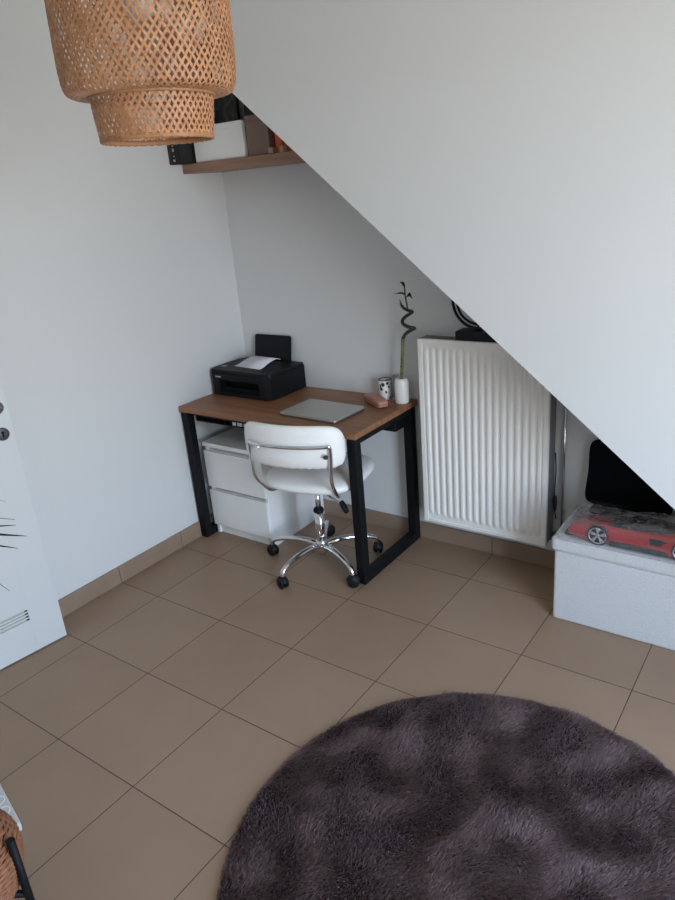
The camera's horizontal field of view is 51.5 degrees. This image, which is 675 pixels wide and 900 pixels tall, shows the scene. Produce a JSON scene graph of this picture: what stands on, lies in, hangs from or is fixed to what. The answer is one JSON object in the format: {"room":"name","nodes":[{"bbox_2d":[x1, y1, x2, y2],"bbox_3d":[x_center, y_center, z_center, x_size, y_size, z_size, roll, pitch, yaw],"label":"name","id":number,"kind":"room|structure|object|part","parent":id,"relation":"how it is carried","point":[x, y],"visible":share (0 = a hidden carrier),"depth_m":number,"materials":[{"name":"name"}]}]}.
{"room":"home office","nodes":[
{"label":"home office","id":0,"kind":"room"},
{"bbox_2d":[0,0,245,599],"bbox_3d":[-1.804,-0.245,2.271,0.100,2.640,4.200,10,25,34],"label":"wall","id":1,"kind":"structure","parent":0,"point":[119,301],"depth_m":3.17,"materials":[{"name":"white paint"}]},
{"bbox_2d":[0,379,66,669],"bbox_3d":[-1.536,-0.006,2.423,0.104,2.030,0.820,14,28,41],"label":"door","id":2,"kind":"structure","parent":1,"relation":"in","point":[31,619],"depth_m":2.85,"materials":[{"name":"grey paint"}]},
{"bbox_3d":[-1.315,-0.137,2.606,0.064,0.053,0.165,14,28,41],"label":"handle","id":3,"kind":"part","parent":2,"relation":"part of","materials":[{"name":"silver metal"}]},
{"bbox_2d":[0,518,22,589],"bbox_3d":[-0.945,0.475,1.524,0.633,1.044,0.675,10,25,34],"label":"plant","id":4,"kind":"object","parent":2,"relation":"attached to","point":[1,534],"visible":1,"depth_m":1.45,"materials":[{"name":"black plant"}]},
{"bbox_2d":[0,608,28,633],"bbox_3d":[-1.433,0.748,2.776,0.065,0.056,0.418,10,25,34],"label":"vent","id":5,"kind":"object","parent":2,"relation":"attached to","point":[16,619],"depth_m":2.87,"materials":[{"name":"grey paint"}]},
{"bbox_2d":[58,513,214,617],"bbox_3d":[-1.103,0.632,3.407,0.012,0.088,2.280,10,25,34],"label":"baseboard","id":6,"kind":"structure","parent":1,"relation":"attached to","point":[104,583],"depth_m":3.48,"materials":[{"name":"tile"}]},
{"bbox_2d":[0,513,674,899],"bbox_3d":[-0.066,1.317,1.627,4.100,0.100,4.400,10,25,34],"label":"floor","id":7,"kind":"structure","parent":0,"point":[136,743],"depth_m":2.65,"materials":[{"name":"tile"}]},
{"bbox_2d":[0,808,34,899],"bbox_3d":[-0.954,1.086,1.778,0.304,0.369,0.303,-18,24,-30],"label":"chair","id":8,"kind":"object","parent":7,"relation":"on","point":[13,875],"visible":1,"depth_m":1.76,"materials":[{"name":"wicker"}]},
{"bbox_2d":[0,784,21,830],"bbox_3d":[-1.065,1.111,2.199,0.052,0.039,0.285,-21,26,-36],"label":"cushion","id":9,"kind":"object","parent":8,"relation":"on","point":[5,804],"visible":0.58,"depth_m":2.16,"materials":[{"name":"grey fabric"}]},
{"bbox_3d":[-0.799,1.106,1.786,0.021,0.300,0.021,10,25,34],"label":"stand leg","id":10,"kind":"part","parent":8,"relation":"part of","materials":[{"name":"black metal"}]},
{"bbox_2d":[202,427,324,544],"bbox_3d":[-0.396,0.160,3.850,0.410,0.540,0.466,10,25,34],"label":"drawer unit","id":11,"kind":"object","parent":7,"relation":"on","point":[242,507],"visible":0.66,"depth_m":3.69,"materials":[{"name":"white paint"}]},
{"bbox_3d":[-0.534,0.124,3.640,0.406,0.206,0.018,10,25,34],"label":"drawer","id":12,"kind":"part","parent":11,"relation":"part of","materials":[{"name":"white paint"}]},
{"bbox_3d":[-0.516,0.336,3.721,0.406,0.206,0.018,10,25,34],"label":"drawer","id":13,"kind":"part","parent":11,"relation":"part of","materials":[{"name":"white paint"}]},
{"bbox_2d":[178,386,420,584],"bbox_3d":[-0.187,0.114,3.625,1.100,0.750,0.544,10,25,34],"label":"desk","id":14,"kind":"object","parent":7,"relation":"on","point":[213,408],"visible":0.7,"depth_m":3.43,"materials":[{"name":"brown wood"}]},
{"bbox_3d":[-0.610,0.054,3.921,0.045,0.722,0.526,10,25,34],"label":"leg frame","id":15,"kind":"part","parent":14,"relation":"part of","materials":[{"name":"black metal"}]},
{"bbox_2d":[196,415,245,428],"bbox_3d":[-0.436,-0.199,3.605,0.491,0.054,0.343,10,25,34],"label":"tray","id":16,"kind":"object","parent":14,"relation":"on","point":[201,418],"depth_m":3.55,"materials":[{"name":"black"}]},
{"bbox_2d":[232,422,244,426],"bbox_3d":[-0.392,-0.152,3.500,0.200,0.026,0.180,7,24,28],"label":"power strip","id":17,"kind":"object","parent":14,"relation":"in","point":[233,423],"visible":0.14,"depth_m":3.46,"materials":[{"name":"white plastic"}]},
{"bbox_2d":[211,334,305,400],"bbox_3d":[-0.430,-0.450,3.718,0.426,0.268,0.301,10,25,34],"label":"printer","id":18,"kind":"object","parent":14,"relation":"on","point":[279,378],"visible":0.95,"depth_m":3.67,"materials":[{"name":"black plastic"}]},
{"bbox_2d":[222,380,259,395],"bbox_3d":[-0.497,-0.332,3.657,0.271,0.066,0.045,10,25,34],"label":"tray","id":19,"kind":"object","parent":18,"relation":"on","point":[229,387],"depth_m":3.66,"materials":[{"name":"black plastic"}]},
{"bbox_3d":[-0.442,-0.438,3.705,0.422,0.016,0.251,10,25,34],"label":"scanner lid","id":20,"kind":"part","parent":18,"relation":"part of","materials":[{"name":"black plastic"}]},
{"bbox_2d":[235,356,280,369],"bbox_3d":[-0.420,-0.471,3.730,0.197,0.023,0.181,12,27,38],"label":"sheet","id":21,"kind":"object","parent":18,"relation":"on","point":[254,362],"visible":1,"depth_m":3.72,"materials":[{"name":"white paper"}]},
{"bbox_2d":[280,399,363,423],"bbox_3d":[-0.073,-0.185,3.302,0.332,0.018,0.233,11,26,36],"label":"laptop","id":22,"kind":"object","parent":14,"relation":"on","point":[330,412],"visible":1,"depth_m":3.27,"materials":[{"name":"grey metal"}]},
{"bbox_2d":[364,393,387,407],"bbox_3d":[0.183,-0.241,3.354,0.061,0.044,0.187,-12,22,-19],"label":"glasses case","id":23,"kind":"object","parent":14,"relation":"on","point":[376,400],"visible":1,"depth_m":3.31,"materials":[{"name":"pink leather"}]},
{"bbox_3d":[0.235,0.203,3.335,0.045,0.722,0.526,10,25,34],"label":"leg frame","id":24,"kind":"part","parent":14,"relation":"part of","materials":[{"name":"black metal"}]},
{"bbox_2d":[378,377,391,399],"bbox_3d":[0.234,-0.300,3.417,0.064,0.101,0.064,10,25,34],"label":"mug","id":25,"kind":"object","parent":14,"relation":"on","point":[384,382],"visible":0.93,"depth_m":3.40,"materials":[{"name":"ceramic"}]},
{"bbox_2d":[394,376,408,403],"bbox_3d":[0.306,-0.284,3.327,0.068,0.124,0.068,10,25,34],"label":"vase","id":26,"kind":"object","parent":14,"relation":"on","point":[401,386],"visible":0.98,"depth_m":3.30,"materials":[{"name":"white ceramic"}]},
{"bbox_2d":[395,281,415,378],"bbox_3d":[0.321,-0.540,3.204,0.061,0.458,0.093,-17,24,-29],"label":"bamboo","id":27,"kind":"object","parent":26,"relation":"on","point":[411,328],"visible":1,"depth_m":3.18,"materials":[{"name":"green plant"}]},
{"bbox_2d":[244,421,382,588],"bbox_3d":[-0.118,0.185,3.339,0.603,0.807,0.590,10,25,34],"label":"office chair","id":28,"kind":"object","parent":7,"relation":"on","point":[313,460],"visible":0.99,"depth_m":3.12,"materials":[{"name":"white leather"}]},
{"bbox_3d":[-0.215,0.461,3.517,0.280,0.071,0.038,5,23,24],"label":"leg","id":29,"kind":"part","parent":28,"relation":"part of","materials":[{"name":"silver metal"}]},
{"bbox_3d":[-0.176,0.086,3.132,0.408,0.311,0.245,4,23,23],"label":"frame","id":30,"kind":"part","parent":28,"relation":"part of","materials":[{"name":"silver metal"}]},
{"bbox_3d":[-0.211,-0.022,3.052,0.490,0.202,0.120,4,23,23],"label":"backrest","id":31,"kind":"part","parent":28,"relation":"part of","materials":[{"name":"white leather"}]},
{"bbox_3d":[-0.178,0.521,3.351,0.038,0.071,0.280,14,28,41],"label":"leg","id":32,"kind":"part","parent":28,"relation":"part of","materials":[{"name":"silver metal"}]},
{"bbox_3d":[-0.096,0.244,3.368,0.027,0.135,0.027,10,25,34],"label":"gas rod","id":33,"kind":"part","parent":28,"relation":"part of","materials":[{"name":"silver metal"}]},
{"bbox_3d":[-0.082,0.101,3.344,0.484,0.088,0.464,4,23,23],"label":"seat","id":34,"kind":"part","parent":28,"relation":"part of","materials":[{"name":"white leather"}]},
{"bbox_3d":[-0.059,0.417,3.596,0.038,0.071,0.280,-2,21,8],"label":"leg","id":35,"kind":"part","parent":28,"relation":"part of","materials":[{"name":"silver metal"}]},
{"bbox_3d":[-0.027,0.221,3.195,0.013,0.016,0.190,-17,24,-29],"label":"lever rod","id":36,"kind":"part","parent":28,"relation":"part of","materials":[{"name":"silver metal"}]},
{"bbox_3d":[0.000,0.514,3.328,0.038,0.071,0.280,-16,23,-26],"label":"leg","id":37,"kind":"part","parent":28,"relation":"part of","materials":[{"name":"silver metal"}]},
{"bbox_3d":[0.029,0.253,3.112,0.028,0.053,0.059,-15,23,-26],"label":"lever knob","id":38,"kind":"part","parent":28,"relation":"part of","materials":[{"name":"black plastic"}]},
{"bbox_3d":[0.073,0.448,3.484,0.280,0.071,0.038,-9,21,-11],"label":"leg","id":39,"kind":"part","parent":28,"relation":"part of","materials":[{"name":"silver metal"}]},
{"bbox_2d":[216,690,674,899],"bbox_3d":[0.382,1.119,1.859,1.417,0.031,1.411,2,22,17],"label":"rug","id":40,"kind":"object","parent":7,"relation":"on","point":[452,795],"visible":1,"depth_m":2.04,"materials":[{"name":"grey fur"}]},
{"bbox_2d":[552,500,674,650],"bbox_3d":[1.283,0.510,2.766,0.766,0.382,0.392,10,25,34],"label":"storage box","id":41,"kind":"object","parent":7,"relation":"on","point":[628,595],"visible":0.88,"depth_m":2.70,"materials":[{"name":"grey fabric"}]},
{"bbox_3d":[1.270,0.361,2.709,0.766,0.063,0.392,10,25,34],"label":"lid","id":42,"kind":"part","parent":41,"relation":"part of","materials":[{"name":"grey fabric"}]},
{"bbox_2d":[556,500,674,562],"bbox_3d":[1.179,0.278,2.674,0.590,0.130,0.314,10,25,34],"label":"plastic bag","id":43,"kind":"object","parent":41,"relation":"on","point":[577,510],"visible":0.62,"depth_m":2.68,"materials":[{"name":"plastic"}]},
{"bbox_2d":[589,504,625,517],"bbox_3d":[1.117,0.250,2.891,0.136,0.037,0.048,12,26,37],"label":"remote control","id":44,"kind":"object","parent":43,"relation":"in","point":[599,506],"visible":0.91,"depth_m":2.88,"materials":[{"name":"black plastic"}]},
{"bbox_2d":[564,513,674,558],"bbox_3d":[1.124,0.304,2.628,0.515,0.122,0.128,10,25,34],"label":"toy car","id":45,"kind":"object","parent":43,"relation":"in","point":[653,539],"visible":0.92,"depth_m":2.60,"materials":[{"name":"red paint"}]},
{"bbox_2d":[585,439,672,517],"bbox_3d":[1.199,0.115,2.862,0.353,0.293,0.092,7,24,29],"label":"cushion","id":46,"kind":"object","parent":41,"relation":"on","point":[610,479],"visible":0.62,"depth_m":2.87,"materials":[{"name":"black fabric"}]},
{"bbox_2d":[154,0,674,508],"bbox_3d":[0.883,-0.566,2.500,3.877,2.640,0.550,10,25,34],"label":"sloped ceiling","id":47,"kind":"structure","parent":0,"point":[519,154],"depth_m":2.27,"materials":[{"name":"white paint"}]},
{"bbox_2d":[222,99,674,550],"bbox_3d":[1.061,-0.676,2.749,4.100,2.640,0.100,10,25,34],"label":"wall","id":48,"kind":"structure","parent":0,"point":[310,269],"depth_m":3.48,"materials":[{"name":"white paint"}]},
{"bbox_2d":[182,151,305,173],"bbox_3d":[-0.336,-1.353,3.274,0.839,0.043,0.271,10,25,34],"label":"wall shelf","id":49,"kind":"object","parent":48,"relation":"attached to","point":[290,157],"visible":0.58,"depth_m":3.21,"materials":[{"name":"brown wood"}]},
{"bbox_2d":[168,121,179,164],"bbox_3d":[-0.728,-1.475,3.356,0.026,0.190,0.181,10,25,34],"label":"book","id":50,"kind":"object","parent":49,"relation":"on","point":[171,145],"visible":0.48,"depth_m":3.31,"materials":[{"name":"black paper"}]},
{"bbox_2d":[166,126,184,164],"bbox_3d":[-0.748,-1.477,3.371,0.022,0.185,0.180,10,25,34],"label":"book","id":51,"kind":"object","parent":49,"relation":"on","point":[168,146],"visible":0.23,"depth_m":3.32,"materials":[{"name":"black paper"}]},
{"bbox_2d":[172,120,196,163],"bbox_3d":[-0.708,-1.472,3.342,0.022,0.190,0.180,10,25,34],"label":"book","id":52,"kind":"object","parent":49,"relation":"on","point":[185,153],"visible":0.27,"depth_m":3.32,"materials":[{"name":"black paper"}]},
{"bbox_2d":[194,120,248,162],"bbox_3d":[-0.502,-1.463,3.323,0.325,0.155,0.198,10,25,34],"label":"storage box","id":53,"kind":"object","parent":49,"relation":"on","point":[230,140],"visible":0.52,"depth_m":3.22,"materials":[{"name":"white paint"}]},
{"bbox_2d":[205,73,239,123],"bbox_3d":[-0.559,-1.712,3.409,0.184,0.250,0.018,10,25,34],"label":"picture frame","id":54,"kind":"object","parent":53,"relation":"on","point":[226,108],"visible":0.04,"depth_m":3.41,"materials":[{"name":"black"}]},
{"bbox_2d":[211,76,234,123],"bbox_3d":[-0.558,-1.713,3.410,0.144,0.210,0.008,10,25,34],"label":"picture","id":55,"kind":"object","parent":54,"relation":"attached to","point":[224,107],"depth_m":3.42},
{"bbox_3d":[-0.507,-1.524,3.300,0.325,0.026,0.198,10,25,34],"label":"lid","id":56,"kind":"part","parent":53,"relation":"part of","materials":[{"name":"white paint"}]},
{"bbox_2d":[243,103,253,115],"bbox_3d":[-0.329,-1.656,3.303,0.305,0.500,0.012,10,25,34],"label":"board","id":57,"kind":"object","parent":49,"relation":"on","point":[247,111],"visible":0.02,"depth_m":3.38,"materials":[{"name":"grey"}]},
{"bbox_2d":[244,114,275,155],"bbox_3d":[-0.309,-1.435,3.187,0.136,0.168,0.178,10,25,34],"label":"storage box","id":58,"kind":"object","parent":49,"relation":"on","point":[260,136],"visible":0.33,"depth_m":3.12,"materials":[{"name":"brown cardboard"}]},
{"bbox_3d":[-0.315,-1.502,3.162,0.136,0.026,0.178,10,25,34],"label":"lid","id":59,"kind":"part","parent":58,"relation":"part of","materials":[{"name":"brown"}]},
{"bbox_2d":[268,147,275,153],"bbox_3d":[-0.290,-1.327,3.095,0.026,0.026,0.026,7,24,29],"label":"block","id":60,"kind":"object","parent":49,"relation":"on","point":[271,150],"visible":0.96,"depth_m":3.09,"materials":[{"name":"beige wood"}]},
{"bbox_2d":[274,133,283,152],"bbox_3d":[-0.214,-1.390,3.135,0.042,0.105,0.156,10,25,34],"label":"book","id":61,"kind":"object","parent":49,"relation":"on","point":[278,141],"visible":0.11,"depth_m":3.08,"materials":[{"name":"orange paper"}]},
{"bbox_2d":[279,145,286,151],"bbox_3d":[-0.237,-1.317,3.059,0.026,0.026,0.026,-22,27,-38],"label":"block","id":62,"kind":"object","parent":49,"relation":"on","point":[283,148],"visible":0.98,"depth_m":3.05,"materials":[{"name":"beige"}]},
{"bbox_2d":[323,499,554,567],"bbox_3d":[0.770,0.469,3.408,2.989,0.088,0.012,10,25,34],"label":"baseboard","id":63,"kind":"structure","parent":48,"relation":"attached to","point":[514,550],"depth_m":3.51,"materials":[{"name":"tile"}]},
{"bbox_2d":[417,335,556,546],"bbox_3d":[0.694,-0.051,3.154,0.648,0.905,0.131,10,25,34],"label":"radiator","id":64,"kind":"object","parent":48,"relation":"attached to","point":[488,426],"visible":0.87,"depth_m":3.11,"materials":[{"name":"white metal"}]},
{"bbox_2d":[423,335,496,342],"bbox_3d":[0.634,-0.466,3.000,0.595,0.011,0.072,10,25,34],"label":"grille","id":65,"kind":"object","parent":64,"relation":"attached to","point":[427,338],"depth_m":3.09,"materials":[{"name":"grey metal"}]},
{"bbox_2d":[451,299,495,341],"bbox_3d":[0.597,-0.612,2.965,0.248,0.289,0.082,10,25,34],"label":"ring ornament","id":66,"kind":"object","parent":64,"relation":"on","point":[472,333],"visible":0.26,"depth_m":3.00,"materials":[{"name":"black plastic"}]},
{"bbox_2d":[553,452,556,518],"bbox_3d":[0.952,0.159,3.055,0.020,0.316,0.019,-11,22,-16],"label":"power cable","id":67,"kind":"object","parent":64,"relation":"hanging from","point":[555,496],"visible":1,"depth_m":3.07,"materials":[{"name":"black plastic"}]},
{"bbox_2d":[553,495,556,511],"bbox_3d":[0.959,0.236,3.084,0.019,0.080,0.020,10,25,34],"label":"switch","id":68,"kind":"object","parent":67,"relation":"attached to","point":[555,497],"depth_m":3.07,"materials":[{"name":"black"}]},
{"bbox_2d":[560,406,566,526],"bbox_3d":[0.985,0.018,3.032,0.020,0.981,0.026,10,25,34],"label":"pipe","id":69,"kind":"object","parent":48,"relation":"attached to","point":[562,511],"visible":0.48,"depth_m":3.04,"materials":[{"name":"silver metal"}]},
{"bbox_3d":[-0.288,-1.236,0.659,4.100,0.100,4.400,10,25,34],"label":"ceiling","id":70,"kind":"structure","parent":0,"visible":0},
{"bbox_2d":[44,0,235,146],"bbox_3d":[-0.437,-1.062,1.469,0.389,0.770,0.388,10,25,34],"label":"pendant lamp","id":71,"kind":"object","parent":70,"relation":"hanging from","point":[201,129],"visible":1,"depth_m":1.46,"materials":[{"name":"brown wicker"}]},
{"bbox_3d":[-0.413,-0.752,1.586,0.272,0.092,0.272,10,25,34],"label":"lamp shade","id":72,"kind":"part","parent":71,"relation":"part of","materials":[{"name":"brown wicker"}]}
]}

